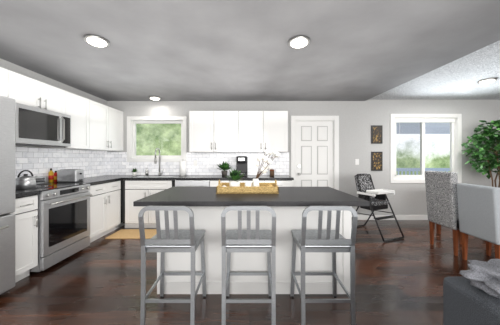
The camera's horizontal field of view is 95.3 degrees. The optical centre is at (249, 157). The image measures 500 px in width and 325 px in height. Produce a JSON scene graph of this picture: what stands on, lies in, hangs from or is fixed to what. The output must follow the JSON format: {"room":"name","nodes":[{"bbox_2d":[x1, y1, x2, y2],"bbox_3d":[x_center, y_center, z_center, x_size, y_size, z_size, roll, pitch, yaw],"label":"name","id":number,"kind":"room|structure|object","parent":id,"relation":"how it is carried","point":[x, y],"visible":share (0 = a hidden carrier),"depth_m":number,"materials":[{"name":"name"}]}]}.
{"room":"kitchen","nodes":[
{"label":"kitchen","id":0,"kind":"room"},
{"bbox_2d":[0,58,106,175],"bbox_3d":[-3.005,-0.015,0.765,0.150,2.770,7.830,0,0,0],"label":"wall","id":1,"kind":"structure","parent":0,"point":[7,65],"depth_m":3.23,"materials":[{"name":"paint"}]},
{"bbox_2d":[0,67,11,97],"bbox_3d":[-2.762,-0.545,2.308,0.333,0.810,0.276,0,0,0],"label":"upper cabinet","id":2,"kind":"object","parent":1,"relation":"attached to","point":[5,75],"depth_m":2.42,"materials":[{"name":"white wood"}]},
{"bbox_2d":[12,71,67,114],"bbox_3d":[-2.762,-0.776,2.831,0.333,0.348,0.766,0,0,0],"label":"upper cabinet","id":3,"kind":"object","parent":1,"relation":"attached to","point":[26,90],"depth_m":2.79,"materials":[{"name":"white wood"}]},
{"bbox_2d":[15,102,70,146],"bbox_3d":[-2.696,-0.377,2.831,0.455,0.442,0.758,0,0,0],"label":"microwave","id":4,"kind":"object","parent":3,"relation":"attached to","point":[36,126],"visible":0.85,"depth_m":2.75,"materials":[{"name":"grey metal"}]},
{"bbox_2d":[15,147,106,177],"bbox_3d":[-2.924,0.105,3.414,0.008,0.487,2.508,0,0,0],"label":"tile","id":5,"kind":"structure","parent":1,"relation":"attached to","point":[43,161],"depth_m":3.46,"materials":[{"name":"tile"}]},
{"bbox_2d":[42,92,91,149],"bbox_3d":[-2.762,-0.545,3.478,0.333,0.810,0.524,0,0,0],"label":"upper cabinet","id":6,"kind":"object","parent":1,"relation":"attached to","point":[79,108],"depth_m":3.50,"materials":[{"name":"white wood"}]},
{"bbox_2d":[92,101,122,150],"bbox_3d":[-2.762,-0.545,4.150,0.333,0.810,1.056,0,0,0],"label":"upper cabinet","id":7,"kind":"object","parent":1,"relation":"attached to","point":[96,126],"depth_m":4.12,"materials":[{"name":"white wood"}]},
{"bbox_2d":[0,220,494,324],"bbox_3d":[1.635,1.320,0.840,9.530,0.100,8.080,0,0,0],"label":"floor","id":8,"kind":"structure","parent":0,"point":[397,282],"depth_m":2.15,"materials":[{"name":"brown wood"}]},
{"bbox_2d":[0,95,14,295],"bbox_3d":[-2.522,0.357,1.710,0.751,1.825,0.880,0,0,0],"label":"fridge","id":9,"kind":"object","parent":8,"relation":"on","point":[7,193],"visible":1,"depth_m":2.07,"materials":[{"name":"grey metal"}]},
{"bbox_2d":[9,195,37,282],"bbox_3d":[-2.611,0.830,2.320,0.633,0.880,0.300,0,0,0],"label":"base cabinet","id":10,"kind":"object","parent":8,"relation":"on","point":[26,214],"depth_m":2.35,"materials":[{"name":"white wood"}]},
{"bbox_2d":[15,191,39,198],"bbox_3d":[-2.603,0.370,2.317,0.649,0.040,0.314,0,0,0],"label":"countertop","id":11,"kind":"structure","parent":10,"relation":"on","point":[18,194],"depth_m":2.31,"materials":[{"name":"grey stone"}]},
{"bbox_2d":[15,176,91,272],"bbox_3d":[-2.550,0.760,2.850,0.716,1.020,0.736,0,0,0],"label":"range","id":12,"kind":"object","parent":8,"relation":"on","point":[63,209],"visible":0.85,"depth_m":2.75,"materials":[{"name":"silver metal"}]},
{"bbox_2d":[15,170,37,188],"bbox_3d":[-2.588,0.243,2.655,0.190,0.213,0.241,0,0,0],"label":"kettle","id":13,"kind":"object","parent":12,"relation":"on","point":[25,181],"visible":0.98,"depth_m":2.58,"materials":[{"name":"silver metal"}]},
{"bbox_2d":[89,179,120,242],"bbox_3d":[-2.611,0.830,3.640,0.633,0.880,0.820,0,0,0],"label":"base cabinet","id":14,"kind":"object","parent":8,"relation":"on","point":[106,205],"depth_m":3.60,"materials":[{"name":"white wood"}]},
{"bbox_2d":[57,175,136,186],"bbox_3d":[-2.603,0.370,3.953,0.649,0.040,1.454,0,0,0],"label":"countertop","id":15,"kind":"structure","parent":14,"relation":"on","point":[106,178],"depth_m":3.75,"materials":[{"name":"grey stone"}]},
{"bbox_2d":[48,168,55,182],"bbox_3d":[-2.859,0.249,3.276,0.060,0.200,0.060,0,0,-15],"label":"oil bottle","id":16,"kind":"object","parent":15,"relation":"on","point":[52,176],"depth_m":3.26,"materials":[{"name":"orange"}]},
{"bbox_2d":[57,169,83,181],"bbox_3d":[-2.628,0.258,3.355,0.300,0.182,0.170,0,0,0],"label":"toaster","id":17,"kind":"object","parent":15,"relation":"on","point":[70,175],"visible":1,"depth_m":3.27,"materials":[{"name":"silver metal"}]},
{"bbox_2d":[132,168,137,175],"bbox_3d":[-2.285,0.267,4.488,0.152,0.165,0.162,0,0,0],"label":"potted plant","id":18,"kind":"object","parent":15,"relation":"on","point":[134,172],"visible":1,"depth_m":4.48,"materials":[{"name":"white"}]},
{"bbox_2d":[121,180,124,225],"bbox_3d":[-2.611,0.830,4.335,0.633,0.880,0.688,0,0,0],"label":"base cabinet","id":19,"kind":"object","parent":8,"relation":"on","point":[121,180],"depth_m":4.11,"materials":[{"name":"black wood"}]},
{"bbox_2d":[105,229,156,238],"bbox_3d":[-1.915,1.264,3.810,0.730,0.012,0.460,0,0,0],"label":"mat","id":20,"kind":"object","parent":8,"relation":"on","point":[130,234],"visible":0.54,"depth_m":3.75,"materials":[{"name":"beige fabric"}]},
{"bbox_2d":[121,175,184,227],"bbox_3d":[-1.804,0.830,4.361,0.939,0.880,0.633,0,0,0],"label":"base cabinet","id":21,"kind":"object","parent":8,"relation":"on","point":[137,187],"depth_m":4.05,"materials":[{"name":"white wood"}]},
{"bbox_2d":[125,175,292,178],"bbox_3d":[-0.749,0.370,4.353,3.049,0.040,0.650,0,0,0],"label":"countertop","id":22,"kind":"structure","parent":21,"relation":"on","point":[138,176],"depth_m":4.09,"materials":[{"name":"grey stone"}]},
{"bbox_2d":[154,148,163,174],"bbox_3d":[-1.792,0.073,4.497,0.106,0.552,0.245,0,0,0],"label":"faucet","id":23,"kind":"object","parent":22,"relation":"on","point":[155,161],"visible":1,"depth_m":4.54,"materials":[{"name":"silver metal"}]},
{"bbox_2d":[179,159,186,175],"bbox_3d":[-1.330,0.184,4.518,0.150,0.330,0.150,0,0,0],"label":"paper towel","id":24,"kind":"object","parent":22,"relation":"on","point":[182,168],"visible":1,"depth_m":4.46,"materials":[{"name":"white paper"}]},
{"bbox_2d":[217,161,232,175],"bbox_3d":[-0.481,0.202,4.445,0.371,0.294,0.289,0,0,0],"label":"potted plant","id":25,"kind":"object","parent":22,"relation":"on","point":[224,166],"visible":0.98,"depth_m":4.41,"materials":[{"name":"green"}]},
{"bbox_2d":[236,156,247,175],"bbox_3d":[-0.160,0.157,4.476,0.220,0.385,0.325,0,0,0],"label":"coffee maker","id":26,"kind":"object","parent":22,"relation":"on","point":[242,162],"visible":0.79,"depth_m":4.48,"materials":[{"name":"black plastic"}]},
{"bbox_2d":[138,206,205,324],"bbox_3d":[-0.610,0.810,1.876,0.424,0.921,0.452,0,0,0],"label":"stool","id":27,"kind":"object","parent":8,"relation":"on","point":[191,240],"visible":1,"depth_m":1.69,"materials":[{"name":"metal"}]},
{"bbox_2d":[175,180,209,186],"bbox_3d":[-1.025,0.834,4.315,0.614,0.872,0.666,0,0,0],"label":"dishwasher","id":28,"kind":"object","parent":8,"relation":"on","point":[192,183],"visible":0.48,"depth_m":4.04,"materials":[{"name":"grey"}]},
{"bbox_2d":[209,179,268,186],"bbox_3d":[-0.198,0.830,4.361,1.034,0.880,0.633,0,0,0],"label":"base cabinet","id":29,"kind":"object","parent":8,"relation":"on","point":[213,182],"depth_m":4.05,"materials":[{"name":"white wood"}]},
{"bbox_2d":[221,206,275,324],"bbox_3d":[-0.010,0.810,1.876,0.424,0.921,0.452,0,0,0],"label":"stool","id":30,"kind":"object","parent":8,"relation":"on","point":[247,240],"visible":1,"depth_m":1.69,"materials":[{"name":"metal"}]},
{"bbox_2d":[157,207,351,293],"bbox_3d":[0.040,0.830,2.432,1.825,0.880,0.615,0,0,0],"label":"kitchen island","id":31,"kind":"object","parent":8,"relation":"on","point":[208,219],"depth_m":2.14,"materials":[{"name":"white wood"}]},
{"bbox_2d":[133,187,368,206],"bbox_3d":[0.013,0.370,2.312,1.904,0.040,0.956,0,0,0],"label":"island countertop","id":32,"kind":"structure","parent":31,"relation":"on","point":[173,196],"depth_m":1.97,"materials":[{"name":"grey stone"}]},
{"bbox_2d":[216,146,279,193],"bbox_3d":[-0.010,0.108,2.410,0.640,0.482,0.380,0,0,0],"label":"decorative tray","id":33,"kind":"object","parent":32,"relation":"on","point":[234,185],"visible":1,"depth_m":2.35,"materials":[{"name":"wicker"}]},
{"bbox_2d":[269,179,292,186],"bbox_3d":[0.486,0.830,4.361,0.565,0.880,0.633,0,0,0],"label":"base cabinet","id":34,"kind":"object","parent":8,"relation":"on","point":[280,182],"depth_m":4.05,"materials":[{"name":"white wood"}]},
{"bbox_2d":[290,206,357,324],"bbox_3d":[0.580,0.810,1.876,0.424,0.921,0.452,0,0,0],"label":"stool","id":35,"kind":"object","parent":8,"relation":"on","point":[327,240],"visible":1,"depth_m":1.69,"materials":[{"name":"metal"}]},
{"bbox_2d":[355,173,403,241],"bbox_3d":[2.084,0.772,3.851,0.480,0.990,0.744,0,0,-23],"label":"chair","id":36,"kind":"object","parent":8,"relation":"on","point":[376,198],"visible":0.96,"depth_m":3.79,"materials":[{"name":"black plastic"}]},
{"bbox_2d":[436,224,440,233],"bbox_3d":[3.580,0.855,3.020,1.000,0.830,1.800,0,0,0],"label":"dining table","id":37,"kind":"object","parent":8,"relation":"on","point":[438,228],"depth_m":3.81,"materials":[{"name":"brown wood"}]},
{"bbox_2d":[425,171,491,255],"bbox_3d":[2.870,0.728,3.170,0.560,1.083,0.460,0,0,0],"label":"dining chair","id":38,"kind":"object","parent":8,"relation":"on","point":[441,198],"visible":0.67,"depth_m":3.08,"materials":[{"name":"grey fabric"}]},
{"bbox_2d":[443,259,499,324],"bbox_3d":[1.335,0.833,-0.115,1.010,0.874,2.270,0,0,0],"label":"sofa","id":39,"kind":"object","parent":8,"relation":"on","point":[471,296],"visible":1,"depth_m":0.89,"materials":[{"name":"grey fabric"}]},
{"bbox_2d":[457,183,499,259],"bbox_3d":[2.874,0.793,2.655,0.551,0.954,0.460,0,0,0],"label":"dining chair","id":40,"kind":"object","parent":8,"relation":"on","point":[479,210],"visible":0.94,"depth_m":2.60,"materials":[{"name":"grey fabric"}]},
{"bbox_2d":[461,120,499,187],"bbox_3d":[4.527,0.273,4.194,1.119,1.994,0.894,0,0,0],"label":"ficus plant","id":41,"kind":"object","parent":8,"relation":"on","point":[493,137],"visible":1,"depth_m":4.20,"materials":[{"name":"green plant"}]},
{"bbox_2d":[0,0,499,100],"bbox_3d":[1.635,-1.285,0.840,9.130,0.230,7.680,0,0,0],"label":"ceiling","id":42,"kind":"structure","parent":0,"point":[225,50],"depth_m":2.44,"materials":[{"name":"white paint"}]},
{"bbox_2d":[84,34,108,46],"bbox_3d":[-1.517,-1.148,2.260,0.212,0.055,0.212,0,0,0],"label":"ceiling light","id":43,"kind":"object","parent":42,"relation":"attached to","point":[96,40],"visible":1,"depth_m":2.21,"materials":[{"name":"silver metal"}]},
{"bbox_2d":[149,96,160,99],"bbox_3d":[-1.835,-1.148,4.405,0.212,0.055,0.212,0,0,0],"label":"ceiling light","id":44,"kind":"object","parent":42,"relation":"attached to","point":[154,97],"visible":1,"depth_m":4.34,"materials":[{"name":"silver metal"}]},
{"bbox_2d":[288,35,309,47],"bbox_3d":[0.490,-1.148,2.280,0.212,0.055,0.212,0,0,0],"label":"ceiling light","id":45,"kind":"object","parent":42,"relation":"attached to","point":[301,41],"visible":1,"depth_m":2.23,"materials":[{"name":"silver metal"}]},
{"bbox_2d":[477,78,496,83],"bbox_3d":[3.650,-1.178,3.510,0.212,0.055,0.212,0,0,0],"label":"ceiling light","id":46,"kind":"object","parent":42,"relation":"attached to","point":[487,81],"visible":1,"depth_m":3.47,"materials":[{"name":"silver metal"}]},
{"bbox_2d":[107,100,499,214],"bbox_3d":[1.635,-0.015,4.755,9.430,2.770,0.150,0,0,0],"label":"wall","id":47,"kind":"structure","parent":0,"point":[357,119],"depth_m":4.68,"materials":[{"name":"paint"}]},
{"bbox_2d":[127,116,186,161],"bbox_3d":[-1.910,-0.385,4.745,1.220,0.930,0.170,0,0,0],"label":"kitchen window","id":48,"kind":"structure","parent":47,"relation":"in","point":[154,123],"depth_m":4.67,"materials":[{"name":"white"}]},
{"bbox_2d":[107,152,288,174],"bbox_3d":[-1.060,0.114,4.674,3.719,0.468,0.008,0,0,0],"label":"tile","id":49,"kind":"structure","parent":47,"relation":"attached to","point":[119,164],"depth_m":4.67,"materials":[{"name":"tile"}]},
{"bbox_2d":[189,111,240,151],"bbox_3d":[-0.659,-0.508,4.511,1.000,0.785,0.333,0,0,0],"label":"upper cabinet","id":50,"kind":"object","parent":47,"relation":"attached to","point":[235,131],"depth_m":4.35,"materials":[{"name":"white wood"}]},
{"bbox_2d":[241,111,287,151],"bbox_3d":[0.224,-0.508,4.511,1.000,0.785,0.333,0,0,0],"label":"upper cabinet","id":51,"kind":"object","parent":47,"relation":"attached to","point":[260,130],"depth_m":4.35,"materials":[{"name":"white wood"}]},
{"bbox_2d":[296,121,332,187],"bbox_3d":[1.334,0.252,4.691,0.778,2.024,0.117,0,0,0],"label":"entry door","id":52,"kind":"structure","parent":47,"relation":"in","point":[314,153],"depth_m":4.71,"materials":[{"name":"white wood"}]},
{"bbox_2d":[291,116,338,189],"bbox_3d":[1.330,0.203,4.746,0.980,2.135,0.168,0,0,0],"label":"door frame","id":53,"kind":"structure","parent":47,"relation":"attached to","point":[334,119],"depth_m":4.66,"materials":[{"name":"white wood"}]},
{"bbox_2d":[371,125,382,143],"bbox_3d":[2.598,-0.480,4.668,0.225,0.373,0.023,0,0,0],"label":"picture","id":54,"kind":"object","parent":47,"relation":"attached to","point":[376,134],"visible":0.96,"depth_m":4.66,"materials":[{"name":"black"}]},
{"bbox_2d":[371,152,382,170],"bbox_3d":[2.598,0.067,4.668,0.225,0.393,0.023,0,0,0],"label":"picture","id":55,"kind":"object","parent":47,"relation":"attached to","point":[376,161],"visible":0.98,"depth_m":4.66,"materials":[{"name":"black"}]},
{"bbox_2d":[358,215,427,219],"bbox_3d":[3.990,1.220,4.672,4.340,0.100,0.017,0,0,0],"label":"baseboard","id":56,"kind":"structure","parent":47,"relation":"attached to","point":[402,217],"depth_m":4.65,"materials":[{"name":"white wood"}]},
{"bbox_2d":[396,123,449,133],"bbox_3d":[4.250,-1.005,6.360,5.500,0.350,3.040,0,0,0],"label":"roof canopy","id":57,"kind":"object","parent":47,"relation":"attached to","point":[429,128],"depth_m":7.78,"materials":[{"name":"grey"}]},
{"bbox_2d":[390,114,461,182],"bbox_3d":[3.603,-0.195,4.746,1.455,1.420,0.168,0,0,0],"label":"window","id":58,"kind":"structure","parent":47,"relation":"in","point":[423,121],"depth_m":4.71,"materials":[{"name":"white"}]},
{"label":"outside","id":59,"kind":"structure","parent":0,"visible":0},
{"bbox_2d":[396,134,449,174],"bbox_3d":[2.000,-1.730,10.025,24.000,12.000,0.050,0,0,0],"label":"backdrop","id":60,"kind":"structure","parent":59,"point":[434,150],"depth_m":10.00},
{"bbox_3d":[4.250,1.360,6.260,5.500,0.220,2.840,0,0,0],"label":"floor","id":61,"kind":"structure","parent":59,"visible":0},
{"bbox_2d":[396,168,449,174],"bbox_3d":[4.250,0.795,7.305,5.500,0.950,0.050,0,0,0],"label":"railing","id":62,"kind":"object","parent":61,"relation":"on","point":[426,169],"depth_m":7.28,"materials":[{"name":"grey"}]},
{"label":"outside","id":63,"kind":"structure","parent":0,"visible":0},
{"bbox_2d":[136,124,180,154],"bbox_3d":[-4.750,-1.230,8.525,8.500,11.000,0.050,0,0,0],"label":"trees","id":64,"kind":"object","parent":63,"point":[168,145],"depth_m":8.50,"materials":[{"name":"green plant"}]}
]}

